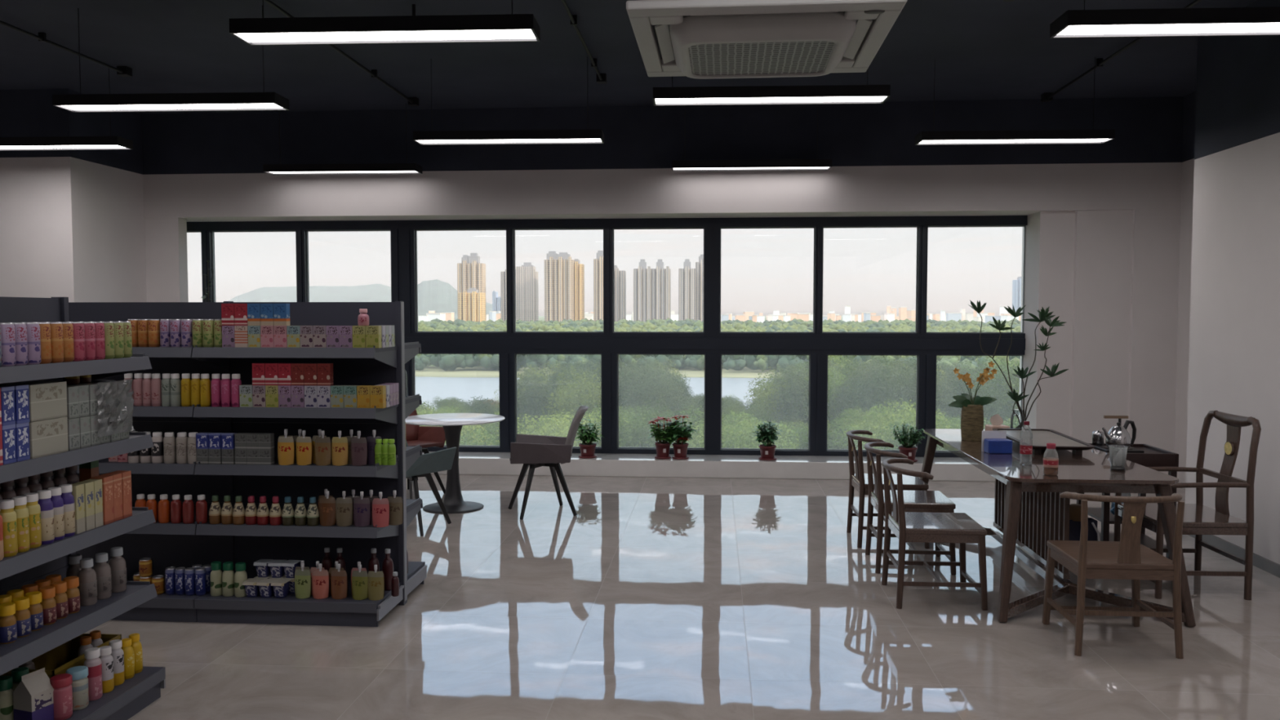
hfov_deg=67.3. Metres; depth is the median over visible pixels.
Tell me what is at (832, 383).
tree
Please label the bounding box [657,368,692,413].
tree
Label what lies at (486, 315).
building
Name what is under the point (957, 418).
tree
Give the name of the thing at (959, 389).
tree
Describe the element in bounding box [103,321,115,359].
drink can
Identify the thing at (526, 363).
tree
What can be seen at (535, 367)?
tree
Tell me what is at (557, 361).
tree
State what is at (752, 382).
tree
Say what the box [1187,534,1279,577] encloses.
baseboard
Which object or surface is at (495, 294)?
apartment tower
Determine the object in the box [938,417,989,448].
tree
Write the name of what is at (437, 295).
hill
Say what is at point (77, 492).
carton
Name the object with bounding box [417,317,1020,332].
forest
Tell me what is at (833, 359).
tree
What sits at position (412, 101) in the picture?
conduit
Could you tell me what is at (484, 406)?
tree
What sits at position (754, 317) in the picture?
building
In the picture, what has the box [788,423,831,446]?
tree
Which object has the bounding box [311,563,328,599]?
pouch
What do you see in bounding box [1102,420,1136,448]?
kettle
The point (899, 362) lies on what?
tree
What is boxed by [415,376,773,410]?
lake
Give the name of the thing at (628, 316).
building
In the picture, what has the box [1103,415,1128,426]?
water tap
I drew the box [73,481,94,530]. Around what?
carton
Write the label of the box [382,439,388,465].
drink bottle
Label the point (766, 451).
pot
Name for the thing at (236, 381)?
drink bottle
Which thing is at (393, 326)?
carton
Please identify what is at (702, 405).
tree
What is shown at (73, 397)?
carton
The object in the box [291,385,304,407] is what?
carton
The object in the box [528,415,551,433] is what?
tree
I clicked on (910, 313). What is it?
building
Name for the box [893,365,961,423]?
tree
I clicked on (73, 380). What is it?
drink bottle
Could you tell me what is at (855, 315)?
building
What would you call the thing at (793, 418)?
tree
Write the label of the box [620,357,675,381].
tree
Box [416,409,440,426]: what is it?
tree
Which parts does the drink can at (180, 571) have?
lid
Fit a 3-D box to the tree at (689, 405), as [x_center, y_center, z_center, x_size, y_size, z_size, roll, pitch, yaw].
[6.805,10.430,134.970,6.415,9.486,6.363,1,3,13]
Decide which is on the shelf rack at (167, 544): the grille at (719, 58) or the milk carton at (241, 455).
the milk carton at (241, 455)
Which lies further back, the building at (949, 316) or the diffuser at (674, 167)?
the building at (949, 316)
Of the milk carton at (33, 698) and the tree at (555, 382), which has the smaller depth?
the milk carton at (33, 698)
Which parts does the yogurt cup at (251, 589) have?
foil lid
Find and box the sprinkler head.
[412,4,415,15]
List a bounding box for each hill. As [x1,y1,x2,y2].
[228,284,391,302]
[417,279,492,319]
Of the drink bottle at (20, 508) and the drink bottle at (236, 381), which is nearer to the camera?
the drink bottle at (20, 508)
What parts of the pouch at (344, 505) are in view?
spout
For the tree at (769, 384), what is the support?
on the ground
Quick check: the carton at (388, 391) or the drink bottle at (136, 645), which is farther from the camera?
the carton at (388, 391)
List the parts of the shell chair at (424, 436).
leg, backrest, leg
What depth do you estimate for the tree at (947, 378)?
157.34 m
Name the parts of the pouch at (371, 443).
spout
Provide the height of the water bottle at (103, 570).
0.176 m
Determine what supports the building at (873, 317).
on the ground
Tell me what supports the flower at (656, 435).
on the poinsettia at (663, 447)
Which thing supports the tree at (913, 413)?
on the ground
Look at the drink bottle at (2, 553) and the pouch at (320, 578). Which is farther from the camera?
the pouch at (320, 578)
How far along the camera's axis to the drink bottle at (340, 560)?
5.15 m
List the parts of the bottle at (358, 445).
spout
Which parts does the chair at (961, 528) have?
leg, leg, rail, seat, leg, leg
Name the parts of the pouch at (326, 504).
spout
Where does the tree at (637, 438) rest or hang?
on the ground
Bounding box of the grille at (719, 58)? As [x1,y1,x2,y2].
[688,41,835,75]
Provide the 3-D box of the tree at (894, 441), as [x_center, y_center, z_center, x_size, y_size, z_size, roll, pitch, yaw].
[24.262,11.416,88.698,7.756,11.940,8.862,1,3,22]
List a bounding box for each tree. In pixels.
[415,404,436,426]
[416,403,468,439]
[416,408,450,426]
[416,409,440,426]
[417,400,464,413]
[418,403,472,431]
[423,405,471,439]
[431,395,454,411]
[443,400,466,411]
[444,424,492,445]
[444,428,499,445]
[446,396,465,407]
[456,404,470,413]
[458,395,498,414]
[459,426,499,445]
[462,405,497,440]
[471,400,499,413]
[480,410,522,445]
[484,399,499,409]
[484,422,499,444]
[484,425,552,445]
[490,413,539,439]
[493,386,548,418]
[495,391,542,431]
[495,413,588,446]
[516,363,557,391]
[516,365,567,432]
[517,367,539,389]
[519,422,565,436]
[521,420,544,433]
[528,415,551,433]
[534,412,572,435]
[535,414,586,433]
[538,366,600,423]
[538,409,626,446]
[540,420,569,436]
[541,360,578,376]
[545,358,591,409]
[545,361,588,414]
[546,360,570,408]
[554,363,619,420]
[555,363,600,413]
[568,399,680,447]
[579,358,600,373]
[582,359,600,380]
[582,404,631,443]
[591,405,658,434]
[591,407,630,422]
[595,419,647,446]
[618,355,680,417]
[618,368,678,423]
[618,371,634,414]
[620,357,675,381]
[622,415,672,435]
[624,404,666,418]
[628,365,677,392]
[628,405,671,426]
[640,418,688,445]
[646,358,684,380]
[646,409,672,426]
[648,367,679,398]
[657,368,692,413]
[662,411,698,446]
[664,390,704,419]
[667,419,744,448]
[668,373,694,401]
[670,371,690,390]
[671,377,693,399]
[671,405,759,448]
[673,400,704,426]
[674,404,704,439]
[682,393,702,404]
[690,392,704,404]
[690,396,704,420]
[700,422,780,448]
[703,409,801,448]
[721,394,737,405]
[721,397,734,408]
[721,399,747,429]
[721,402,733,420]
[724,400,747,426]
[726,418,765,442]
[727,396,744,406]
[738,404,761,421]
[741,396,787,431]
[742,426,788,447]
[743,376,795,425]
[743,399,757,411]
[751,366,808,429]
[754,419,795,448]
[764,360,838,432]
[765,417,805,435]
[774,420,808,439]
[775,426,808,448]
[780,424,804,444]
[782,361,830,382]
[787,431,875,449]
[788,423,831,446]
[789,420,833,431]
[795,422,857,449]
[801,360,850,425]
[802,364,851,431]
[826,357,844,428]
[826,408,872,444]
[827,355,856,372]
[827,355,862,422]
[827,359,871,378]
[828,369,874,424]
[828,423,874,448]
[835,405,893,445]
[840,359,910,423]
[842,421,900,449]
[847,357,902,404]
[848,358,893,377]
[851,371,893,416]
[860,406,888,430]
[862,400,915,440]
[862,408,959,450]
[870,355,915,373]
[873,398,949,449]
[875,420,944,450]
[881,361,948,421]
[884,359,908,377]
[886,355,912,372]
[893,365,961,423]
[894,357,946,394]
[899,364,947,386]
[902,364,948,409]
[936,360,951,379]
[936,371,991,421]
[936,413,960,428]
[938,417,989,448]
[940,364,968,386]
[942,359,978,390]
[950,417,1018,429]
[952,371,976,389]
[953,357,1019,419]
[956,372,1019,428]
[971,364,1004,388]
[977,355,1017,373]
[985,366,1019,422]
[999,364,1019,424]
[1005,416,1017,427]
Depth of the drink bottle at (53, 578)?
3.64 m
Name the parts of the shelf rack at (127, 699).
panel, shelf, shelf, shelf, price rail, price rail, price rail, price rail, price rail, kick plate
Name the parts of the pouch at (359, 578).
spout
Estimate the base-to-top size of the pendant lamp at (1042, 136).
0.650 m
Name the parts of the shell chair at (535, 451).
leg, leg, leg, leg, backrest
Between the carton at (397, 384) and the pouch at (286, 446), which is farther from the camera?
the carton at (397, 384)
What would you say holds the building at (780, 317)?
on the ground
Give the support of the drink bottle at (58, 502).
on the shelf rack at (127, 699)
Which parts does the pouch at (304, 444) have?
spout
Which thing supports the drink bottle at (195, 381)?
on the shelf rack at (167, 544)
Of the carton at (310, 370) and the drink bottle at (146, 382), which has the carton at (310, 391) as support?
the carton at (310, 370)
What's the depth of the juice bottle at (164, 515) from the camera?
5.03 m
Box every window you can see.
[186,220,403,302]
[402,217,712,454]
[711,215,1027,457]
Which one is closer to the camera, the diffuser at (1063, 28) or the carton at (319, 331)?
the diffuser at (1063, 28)
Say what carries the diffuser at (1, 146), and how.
attached to the pendant lamp at (57, 143)
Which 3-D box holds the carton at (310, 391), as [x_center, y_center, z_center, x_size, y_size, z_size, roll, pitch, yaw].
[-1.685,0.187,4.950,0.068,0.113,0.045,0,3,5]
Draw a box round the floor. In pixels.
[84,474,1279,719]
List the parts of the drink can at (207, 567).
lid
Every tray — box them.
[0,633,121,678]
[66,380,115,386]
[992,428,1095,453]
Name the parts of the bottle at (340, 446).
spout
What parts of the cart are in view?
leg, leg, leg, leg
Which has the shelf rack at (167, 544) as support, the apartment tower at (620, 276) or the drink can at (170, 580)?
the drink can at (170, 580)
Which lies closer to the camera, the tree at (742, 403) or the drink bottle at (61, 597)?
the drink bottle at (61, 597)
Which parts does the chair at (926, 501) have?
leg, leg, rail, seat, leg, leg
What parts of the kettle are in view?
spout, lid, handle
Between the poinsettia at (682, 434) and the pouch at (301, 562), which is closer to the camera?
the pouch at (301, 562)
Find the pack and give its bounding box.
[981,431,1012,453]
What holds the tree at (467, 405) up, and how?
on the ground
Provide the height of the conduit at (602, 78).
0.065 m
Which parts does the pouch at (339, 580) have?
spout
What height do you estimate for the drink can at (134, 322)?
0.146 m
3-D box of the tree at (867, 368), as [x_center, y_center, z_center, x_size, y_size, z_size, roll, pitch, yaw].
[37.485,6.977,152.034,10.560,14.762,9.591,-2,3,-31]
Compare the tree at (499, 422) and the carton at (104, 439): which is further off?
the tree at (499, 422)
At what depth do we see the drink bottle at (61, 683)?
3.49 m
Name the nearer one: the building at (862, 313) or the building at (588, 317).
the building at (588, 317)
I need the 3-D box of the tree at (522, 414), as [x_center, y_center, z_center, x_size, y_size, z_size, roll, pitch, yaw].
[-17.984,9.605,141.354,7.820,10.526,6.526,1,3,12]
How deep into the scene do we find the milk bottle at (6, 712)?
3.42 m
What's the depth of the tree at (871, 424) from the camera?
97.29 m
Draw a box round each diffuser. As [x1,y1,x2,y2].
[0,145,124,148]
[61,103,281,110]
[237,29,535,42]
[269,170,417,173]
[418,138,601,142]
[655,96,885,103]
[673,166,829,169]
[920,138,1107,142]
[1057,22,1279,35]
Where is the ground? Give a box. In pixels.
[417,315,933,433]
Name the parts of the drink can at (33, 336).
lid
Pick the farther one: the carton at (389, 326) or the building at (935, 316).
the building at (935, 316)
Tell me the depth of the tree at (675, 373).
180.04 m
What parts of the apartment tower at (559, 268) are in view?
roof crown, roof crown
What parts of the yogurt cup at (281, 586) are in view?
foil lid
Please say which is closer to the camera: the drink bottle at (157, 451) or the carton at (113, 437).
the carton at (113, 437)
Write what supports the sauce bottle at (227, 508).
on the shelf rack at (167, 544)
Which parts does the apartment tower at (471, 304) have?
roof crown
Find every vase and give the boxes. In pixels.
[948,360,997,441]
[968,300,1068,428]
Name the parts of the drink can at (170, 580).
lid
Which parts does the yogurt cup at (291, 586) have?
foil lid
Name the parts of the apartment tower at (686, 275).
roof crown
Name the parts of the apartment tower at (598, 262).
roof crown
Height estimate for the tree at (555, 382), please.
13.953 m
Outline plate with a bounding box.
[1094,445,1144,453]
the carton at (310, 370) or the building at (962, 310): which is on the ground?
the building at (962, 310)
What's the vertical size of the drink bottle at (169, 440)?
0.161 m
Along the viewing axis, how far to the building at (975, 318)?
1636.96 m
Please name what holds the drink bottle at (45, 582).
on the shelf rack at (127, 699)
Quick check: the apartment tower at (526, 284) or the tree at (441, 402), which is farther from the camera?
the apartment tower at (526, 284)
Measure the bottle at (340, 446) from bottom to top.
0.177 m
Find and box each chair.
[405,409,445,498]
[405,440,456,536]
[508,405,588,519]
[846,430,928,548]
[864,441,955,575]
[881,457,987,610]
[1042,491,1184,658]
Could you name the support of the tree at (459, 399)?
on the ground
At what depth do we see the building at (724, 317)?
1773.00 m
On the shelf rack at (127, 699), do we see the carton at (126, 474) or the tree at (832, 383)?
the carton at (126, 474)
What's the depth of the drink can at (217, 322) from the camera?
4.95 m
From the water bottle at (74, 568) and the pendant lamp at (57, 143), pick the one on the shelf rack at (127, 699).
the water bottle at (74, 568)
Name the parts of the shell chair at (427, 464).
leg, leg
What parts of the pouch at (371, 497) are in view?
spout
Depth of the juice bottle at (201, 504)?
5.01 m
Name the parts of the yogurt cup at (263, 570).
foil lid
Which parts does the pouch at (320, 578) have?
spout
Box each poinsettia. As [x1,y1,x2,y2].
[647,416,677,459]
[666,415,696,459]
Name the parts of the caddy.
lid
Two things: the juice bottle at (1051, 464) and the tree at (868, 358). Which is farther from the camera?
the tree at (868, 358)
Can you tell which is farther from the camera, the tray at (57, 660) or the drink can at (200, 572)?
the drink can at (200, 572)
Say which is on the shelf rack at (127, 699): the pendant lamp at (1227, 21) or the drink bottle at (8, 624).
the drink bottle at (8, 624)
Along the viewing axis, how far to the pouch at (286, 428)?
5.03 m
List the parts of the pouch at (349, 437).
spout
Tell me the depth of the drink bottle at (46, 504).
3.39 m
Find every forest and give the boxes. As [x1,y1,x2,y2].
[414,354,1019,372]
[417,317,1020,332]
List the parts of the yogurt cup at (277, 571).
foil lid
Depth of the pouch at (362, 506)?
4.95 m
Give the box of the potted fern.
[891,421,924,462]
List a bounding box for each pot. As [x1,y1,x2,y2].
[578,442,596,457]
[654,441,671,457]
[672,442,688,457]
[759,444,776,458]
[897,445,917,460]
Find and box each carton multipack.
[7,381,67,422]
[29,416,68,458]
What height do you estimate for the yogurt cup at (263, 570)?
0.080 m
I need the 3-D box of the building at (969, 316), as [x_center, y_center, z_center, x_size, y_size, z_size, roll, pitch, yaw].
[876.098,-111.447,2528.975,36.378,24.225,26.173,1,3,11]
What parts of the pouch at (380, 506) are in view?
spout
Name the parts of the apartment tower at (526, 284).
roof crown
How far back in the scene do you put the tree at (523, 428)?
102.42 m
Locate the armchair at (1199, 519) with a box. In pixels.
[1113,410,1261,599]
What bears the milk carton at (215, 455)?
on the shelf rack at (167, 544)
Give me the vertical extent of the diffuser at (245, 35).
0.014 m
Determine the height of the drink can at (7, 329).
0.146 m
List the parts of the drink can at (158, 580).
lid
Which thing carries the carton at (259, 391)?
on the shelf rack at (167, 544)
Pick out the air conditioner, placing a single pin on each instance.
(699, 39)
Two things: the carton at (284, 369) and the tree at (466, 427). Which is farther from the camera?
the tree at (466, 427)
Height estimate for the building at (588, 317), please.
18.881 m
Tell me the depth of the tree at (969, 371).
150.91 m
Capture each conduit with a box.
[0,20,132,76]
[263,0,418,106]
[560,0,607,84]
[1040,0,1201,102]
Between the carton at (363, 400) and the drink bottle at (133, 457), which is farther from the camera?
the drink bottle at (133, 457)
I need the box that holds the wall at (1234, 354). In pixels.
[1185,0,1279,564]
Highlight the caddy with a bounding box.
[1092,430,1104,445]
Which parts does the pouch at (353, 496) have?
spout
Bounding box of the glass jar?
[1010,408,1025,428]
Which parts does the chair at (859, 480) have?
leg, leg, rail, seat, leg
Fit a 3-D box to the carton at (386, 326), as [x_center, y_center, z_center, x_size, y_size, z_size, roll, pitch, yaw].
[-1.348,-0.123,5.007,0.068,0.113,0.045,0,3,4]
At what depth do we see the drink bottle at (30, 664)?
3.68 m
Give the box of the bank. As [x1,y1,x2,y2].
[415,365,782,377]
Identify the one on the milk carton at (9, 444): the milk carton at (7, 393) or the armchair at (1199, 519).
the milk carton at (7, 393)
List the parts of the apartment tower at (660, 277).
roof crown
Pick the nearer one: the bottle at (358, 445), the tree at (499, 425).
the bottle at (358, 445)
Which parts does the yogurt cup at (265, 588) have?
foil lid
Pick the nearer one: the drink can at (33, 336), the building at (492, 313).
the drink can at (33, 336)
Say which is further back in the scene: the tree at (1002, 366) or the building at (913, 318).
the building at (913, 318)
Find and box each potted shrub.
[574,418,604,458]
[751,422,782,460]
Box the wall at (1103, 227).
[141,96,1183,481]
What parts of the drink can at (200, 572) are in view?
lid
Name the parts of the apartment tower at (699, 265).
roof crown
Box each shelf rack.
[0,296,165,719]
[68,301,426,626]
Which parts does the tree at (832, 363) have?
crown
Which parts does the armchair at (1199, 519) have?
leg, leg, armrest, seat, leg, armrest, rail, crest rail, leg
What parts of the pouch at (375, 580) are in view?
spout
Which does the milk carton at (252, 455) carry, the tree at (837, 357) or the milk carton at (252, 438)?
the milk carton at (252, 438)
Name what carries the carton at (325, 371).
on the carton at (323, 392)
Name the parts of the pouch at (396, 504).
spout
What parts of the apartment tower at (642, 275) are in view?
roof crown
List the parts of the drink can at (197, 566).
lid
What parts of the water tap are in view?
arm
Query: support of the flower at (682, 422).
on the poinsettia at (682, 434)
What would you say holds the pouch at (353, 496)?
on the shelf rack at (167, 544)
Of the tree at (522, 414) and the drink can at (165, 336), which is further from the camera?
the tree at (522, 414)
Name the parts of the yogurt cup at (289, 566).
foil lid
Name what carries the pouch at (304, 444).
on the shelf rack at (167, 544)
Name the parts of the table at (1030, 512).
leg, leg, screen rail, leg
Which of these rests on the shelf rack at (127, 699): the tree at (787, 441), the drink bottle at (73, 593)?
the drink bottle at (73, 593)
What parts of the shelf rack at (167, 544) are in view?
price rail, shelf, panel, price rail, price rail, price rail, price rail, shelf, price rail, price rail, price rail, price rail, price rail, shelf, shelf, shelf, panel, shelf, kick plate, shelf, shelf, shelf, shelf, price rail, kick plate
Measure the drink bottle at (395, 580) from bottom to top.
0.124 m
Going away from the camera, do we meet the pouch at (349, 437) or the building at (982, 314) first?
the pouch at (349, 437)
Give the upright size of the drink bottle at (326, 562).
0.218 m
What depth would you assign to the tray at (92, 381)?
3.85 m
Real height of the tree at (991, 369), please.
13.406 m
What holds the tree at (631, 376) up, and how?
on the ground
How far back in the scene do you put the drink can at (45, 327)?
3.38 m
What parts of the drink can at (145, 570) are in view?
lid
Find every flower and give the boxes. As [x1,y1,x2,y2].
[653,418,662,442]
[657,417,669,441]
[668,415,678,439]
[679,415,689,426]
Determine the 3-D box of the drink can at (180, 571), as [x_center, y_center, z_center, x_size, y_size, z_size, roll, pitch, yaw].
[-2.416,1.163,5.061,0.053,0.138,0.053,0,3,5]
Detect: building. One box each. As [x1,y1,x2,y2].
[417,315,427,321]
[427,313,445,321]
[440,312,453,321]
[485,314,488,320]
[489,311,496,321]
[497,312,501,319]
[584,315,593,320]
[626,314,631,320]
[670,314,678,320]
[721,314,728,321]
[734,315,744,321]
[742,311,754,320]
[751,315,756,322]
[756,315,764,323]
[765,315,772,321]
[772,315,778,320]
[773,310,779,315]
[777,315,782,320]
[782,315,791,321]
[786,312,799,320]
[797,313,808,321]
[829,312,835,320]
[835,315,840,320]
[842,314,851,322]
[844,305,850,314]
[851,314,854,321]
[854,314,858,321]
[857,314,861,322]
[861,312,875,322]
[863,312,871,320]
[871,315,880,322]
[880,314,884,320]
[884,313,894,322]
[886,305,891,312]
[889,307,896,315]
[898,306,906,319]
[906,309,915,319]
[907,316,915,321]
[932,313,946,320]
[940,310,945,320]
[945,312,961,321]
[960,308,965,320]
[965,312,977,321]
[973,316,983,322]
[977,312,987,323]
[983,311,995,315]
[984,315,1000,322]
[999,306,1008,315]
[1000,315,1018,320]
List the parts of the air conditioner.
casing, indicator panel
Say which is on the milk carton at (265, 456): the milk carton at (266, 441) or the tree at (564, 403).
the milk carton at (266, 441)
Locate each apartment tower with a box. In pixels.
[457,253,485,309]
[457,288,485,322]
[492,290,497,311]
[497,296,501,311]
[500,262,538,321]
[544,251,574,321]
[573,258,584,320]
[593,250,603,320]
[613,265,626,321]
[633,259,651,321]
[651,259,671,319]
[678,258,695,320]
[695,254,703,321]
[1012,276,1021,311]
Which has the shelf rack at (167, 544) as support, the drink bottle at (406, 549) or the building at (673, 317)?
the drink bottle at (406, 549)
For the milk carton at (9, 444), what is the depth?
3.21 m
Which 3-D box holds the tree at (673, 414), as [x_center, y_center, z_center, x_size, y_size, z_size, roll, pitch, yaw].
[3.057,11.110,101.104,7.577,11.365,8.467,2,3,36]
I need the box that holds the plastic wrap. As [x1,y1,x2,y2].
[96,378,134,437]
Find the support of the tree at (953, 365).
on the ground
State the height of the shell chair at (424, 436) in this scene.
0.851 m
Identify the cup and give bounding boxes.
[242,577,262,596]
[253,559,273,577]
[253,574,271,578]
[256,578,276,597]
[267,560,287,577]
[268,574,285,579]
[271,578,291,597]
[281,560,301,577]
[282,576,294,593]
[1108,444,1128,471]
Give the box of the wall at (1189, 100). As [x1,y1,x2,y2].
[1173,91,1195,488]
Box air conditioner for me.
[626,0,906,79]
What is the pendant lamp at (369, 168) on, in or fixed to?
hanging from the ceiling
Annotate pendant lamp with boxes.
[0,67,133,150]
[52,5,288,112]
[229,0,540,45]
[262,103,422,174]
[413,56,604,145]
[653,29,890,106]
[671,104,831,171]
[915,57,1115,145]
[1049,0,1279,38]
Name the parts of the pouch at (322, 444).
spout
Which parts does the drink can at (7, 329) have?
lid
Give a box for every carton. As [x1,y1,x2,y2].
[0,386,15,426]
[0,387,1,426]
[0,426,3,465]
[1,424,16,464]
[5,384,30,423]
[13,667,54,719]
[15,422,30,462]
[66,386,79,418]
[67,417,79,450]
[69,384,89,417]
[71,484,85,533]
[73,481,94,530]
[76,415,90,448]
[79,460,98,481]
[82,479,103,528]
[84,383,99,415]
[89,413,100,446]
[90,475,114,524]
[91,382,109,413]
[99,381,119,412]
[100,412,110,444]
[101,472,123,521]
[108,455,117,462]
[109,411,119,441]
[111,470,132,518]
[117,453,128,462]
[120,409,128,439]
[195,432,210,448]
[196,448,208,463]
[208,432,223,448]
[208,448,222,464]
[221,303,234,325]
[221,432,236,448]
[222,325,235,347]
[222,448,235,464]
[234,303,247,325]
[234,325,248,347]
[234,432,249,448]
[235,448,247,464]
[239,384,253,407]
[246,432,262,449]
[246,448,258,464]
[247,303,260,325]
[247,325,261,347]
[252,363,265,385]
[252,385,266,407]
[258,433,274,449]
[258,448,274,465]
[260,303,273,325]
[260,325,274,347]
[265,363,278,385]
[265,385,278,407]
[273,303,289,325]
[273,325,287,347]
[277,363,291,385]
[278,385,291,407]
[286,325,300,347]
[290,363,304,385]
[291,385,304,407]
[299,325,313,347]
[303,363,317,385]
[304,385,317,407]
[312,325,326,347]
[316,363,333,386]
[317,385,331,408]
[326,325,339,347]
[330,385,344,408]
[338,325,352,347]
[343,385,358,408]
[352,325,365,347]
[356,385,371,408]
[365,325,382,347]
[369,385,386,408]
[376,384,390,407]
[380,383,395,405]
[381,324,395,346]
[381,325,386,347]
[384,382,399,404]
[385,325,388,347]
[388,325,391,346]
[389,384,392,406]
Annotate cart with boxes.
[1076,443,1178,559]
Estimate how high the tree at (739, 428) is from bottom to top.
11.142 m
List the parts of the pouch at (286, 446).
spout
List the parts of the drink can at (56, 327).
lid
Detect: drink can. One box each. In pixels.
[0,322,16,366]
[0,326,1,366]
[13,322,27,365]
[25,322,40,364]
[39,322,51,364]
[49,321,63,363]
[61,321,74,362]
[71,321,85,361]
[83,321,95,360]
[93,321,105,359]
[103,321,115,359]
[112,321,124,358]
[116,320,132,357]
[127,319,138,346]
[133,572,140,581]
[137,319,149,346]
[138,557,152,577]
[139,575,151,583]
[147,319,159,346]
[151,574,164,595]
[160,319,171,346]
[164,566,175,595]
[169,319,182,346]
[174,566,185,595]
[180,319,192,346]
[184,567,195,595]
[191,319,203,346]
[191,564,202,568]
[195,567,206,595]
[202,319,214,346]
[202,564,212,592]
[213,319,222,346]
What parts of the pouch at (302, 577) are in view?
spout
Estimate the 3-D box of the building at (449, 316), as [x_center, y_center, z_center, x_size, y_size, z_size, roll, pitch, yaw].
[-440.363,-96.280,2199.361,26.787,25.417,18.582,1,3,11]
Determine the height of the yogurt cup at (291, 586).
0.080 m
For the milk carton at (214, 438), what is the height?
0.080 m
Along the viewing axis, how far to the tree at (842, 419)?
122.48 m
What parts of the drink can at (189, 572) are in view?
lid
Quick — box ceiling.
[0,0,1256,114]
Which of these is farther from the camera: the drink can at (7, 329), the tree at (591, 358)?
the tree at (591, 358)
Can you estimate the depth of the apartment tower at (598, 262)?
1502.52 m
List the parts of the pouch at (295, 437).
spout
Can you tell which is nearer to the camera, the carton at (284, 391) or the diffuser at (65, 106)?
the carton at (284, 391)
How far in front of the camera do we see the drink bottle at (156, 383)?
5.00 m
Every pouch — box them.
[277,430,294,465]
[278,428,293,437]
[293,429,306,463]
[294,560,310,572]
[294,563,311,598]
[296,430,312,465]
[310,560,324,595]
[311,429,326,463]
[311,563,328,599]
[315,430,331,465]
[317,488,333,523]
[319,490,336,526]
[328,561,344,595]
[330,564,347,599]
[335,491,352,526]
[344,429,357,464]
[346,489,360,524]
[351,561,367,591]
[351,564,368,599]
[353,491,370,526]
[364,489,378,524]
[366,430,382,464]
[367,564,384,600]
[372,492,389,527]
[387,490,403,525]
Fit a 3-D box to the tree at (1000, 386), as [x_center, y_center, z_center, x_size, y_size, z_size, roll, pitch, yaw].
[52.845,7.912,137.476,10.027,14.284,8.179,2,3,36]
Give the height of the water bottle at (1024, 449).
0.245 m
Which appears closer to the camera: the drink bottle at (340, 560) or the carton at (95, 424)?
the carton at (95, 424)
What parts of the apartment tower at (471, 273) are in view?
roof crown, roof crown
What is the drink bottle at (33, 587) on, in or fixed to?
on the shelf rack at (127, 699)
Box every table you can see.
[404,413,505,513]
[920,428,1195,626]
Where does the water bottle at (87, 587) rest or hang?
on the shelf rack at (127, 699)
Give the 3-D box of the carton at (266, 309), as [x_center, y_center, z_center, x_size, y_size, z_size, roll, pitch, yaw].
[-1.909,-0.234,4.950,0.068,0.113,0.045,0,3,4]
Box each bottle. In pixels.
[0,480,16,499]
[0,499,17,557]
[0,515,4,560]
[0,594,12,604]
[0,602,17,644]
[0,675,13,719]
[6,589,23,599]
[11,495,30,552]
[11,596,31,637]
[11,666,29,691]
[13,476,30,496]
[18,658,35,669]
[21,583,38,596]
[23,493,41,548]
[24,591,43,631]
[27,474,42,493]
[34,578,50,589]
[36,489,54,544]
[38,586,57,625]
[39,471,54,489]
[44,573,61,583]
[47,486,64,540]
[49,673,72,719]
[50,581,68,619]
[52,467,67,486]
[58,484,75,537]
[62,576,80,613]
[64,375,79,384]
[64,465,79,484]
[65,666,88,711]
[66,554,82,577]
[76,557,97,606]
[77,635,93,656]
[80,374,91,382]
[83,647,102,701]
[89,630,102,647]
[93,552,111,599]
[98,645,114,693]
[108,546,126,592]
[108,639,124,685]
[120,638,134,679]
[123,373,133,405]
[127,450,140,463]
[128,633,142,673]
[133,373,142,406]
[134,493,146,506]
[139,431,151,463]
[142,373,151,406]
[145,493,158,522]
[151,373,161,406]
[151,431,164,463]
[158,493,170,523]
[161,373,171,406]
[163,431,176,463]
[169,373,181,406]
[170,494,182,523]
[176,431,187,463]
[180,373,191,406]
[182,494,194,524]
[186,431,197,463]
[191,373,200,406]
[195,494,207,524]
[200,373,211,406]
[208,494,222,524]
[209,561,222,595]
[210,373,221,406]
[220,373,231,407]
[221,495,233,524]
[222,561,234,596]
[231,373,241,407]
[232,495,244,524]
[234,562,247,597]
[244,495,257,524]
[256,495,269,524]
[269,496,282,525]
[281,496,294,525]
[293,496,306,525]
[306,497,319,526]
[321,546,333,573]
[331,431,348,466]
[333,547,346,570]
[351,431,367,466]
[357,308,368,325]
[368,547,379,572]
[374,439,382,465]
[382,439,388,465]
[382,548,393,591]
[387,439,395,465]
[391,571,399,596]
[404,369,407,397]
[406,549,408,573]
[1019,421,1032,465]
[1043,442,1058,475]
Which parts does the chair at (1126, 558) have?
leg, leg, seat, rail, leg, leg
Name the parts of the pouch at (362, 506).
spout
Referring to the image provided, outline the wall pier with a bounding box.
[0,88,146,302]
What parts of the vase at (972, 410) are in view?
flower stem, flower stem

